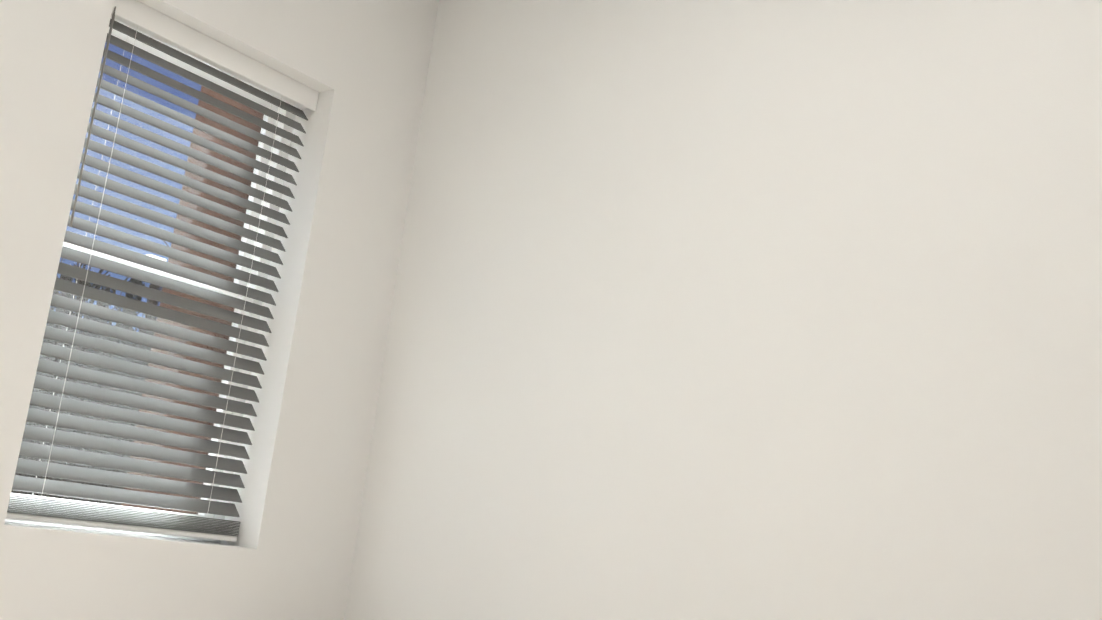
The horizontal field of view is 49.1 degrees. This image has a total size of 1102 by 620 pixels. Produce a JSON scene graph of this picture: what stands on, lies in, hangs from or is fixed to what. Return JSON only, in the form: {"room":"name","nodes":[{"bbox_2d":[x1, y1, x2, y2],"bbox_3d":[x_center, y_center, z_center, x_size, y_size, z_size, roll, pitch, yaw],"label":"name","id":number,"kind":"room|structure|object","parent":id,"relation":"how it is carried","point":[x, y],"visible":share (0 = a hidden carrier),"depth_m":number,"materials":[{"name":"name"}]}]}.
{"room":"empty room","nodes":[
{"label":"empty room","id":0,"kind":"room"},
{"bbox_2d":[121,86,263,514],"bbox_3d":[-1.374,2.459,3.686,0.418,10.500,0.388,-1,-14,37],"label":"building","id":1,"kind":"structure","parent":0,"point":[224,158],"depth_m":4.05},
{"bbox_2d":[0,0,438,619],"bbox_3d":[-1.634,-0.285,2.804,0.300,2.440,3.620,-1,-14,37],"label":"wall","id":2,"kind":"structure","parent":0,"point":[360,66],"depth_m":3.66,"materials":[{"name":"paint"}]},
{"bbox_2d":[5,18,295,542],"bbox_3d":[-1.171,-0.085,3.505,0.070,1.442,0.792,-1,-14,37],"label":"window","id":3,"kind":"structure","parent":2,"relation":"in","point":[179,63],"depth_m":3.64,"materials":[{"name":"white plastic"}]},
{"bbox_2d":[6,0,318,541],"bbox_3d":[-1.085,-0.093,3.443,0.078,1.433,0.791,-1,-14,37],"label":"window blind","id":4,"kind":"object","parent":3,"relation":"attached to","point":[152,22],"visible":0.81,"depth_m":3.42,"materials":[{"name":"white"}]},
{"bbox_2d":[344,0,1101,619],"bbox_3d":[0.972,0.079,2.971,3.670,2.440,0.150,-1,-14,37],"label":"wall","id":5,"kind":"structure","parent":0,"point":[746,308],"depth_m":3.23,"materials":[{"name":"paint"}]},
{"label":"outside","id":6,"kind":"structure","parent":0,"visible":0},
{"bbox_3d":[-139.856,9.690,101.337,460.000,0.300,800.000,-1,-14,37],"label":"ground","id":7,"kind":"structure","parent":6,"visible":0},
{"bbox_2d":[13,259,159,505],"bbox_3d":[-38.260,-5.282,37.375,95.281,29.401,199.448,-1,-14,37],"label":"tree","id":8,"kind":"object","parent":7,"relation":"on","point":[135,281],"depth_m":63.91,"materials":[{"name":"green plant"}]},
{"bbox_2d":[11,240,168,505],"bbox_3d":[-15.024,3.360,27.874,32.185,14.769,35.135,-1,-14,37],"label":"trees","id":9,"kind":"object","parent":7,"relation":"on","point":[76,398],"depth_m":18.91,"materials":[{"name":"green plant"}]}
]}

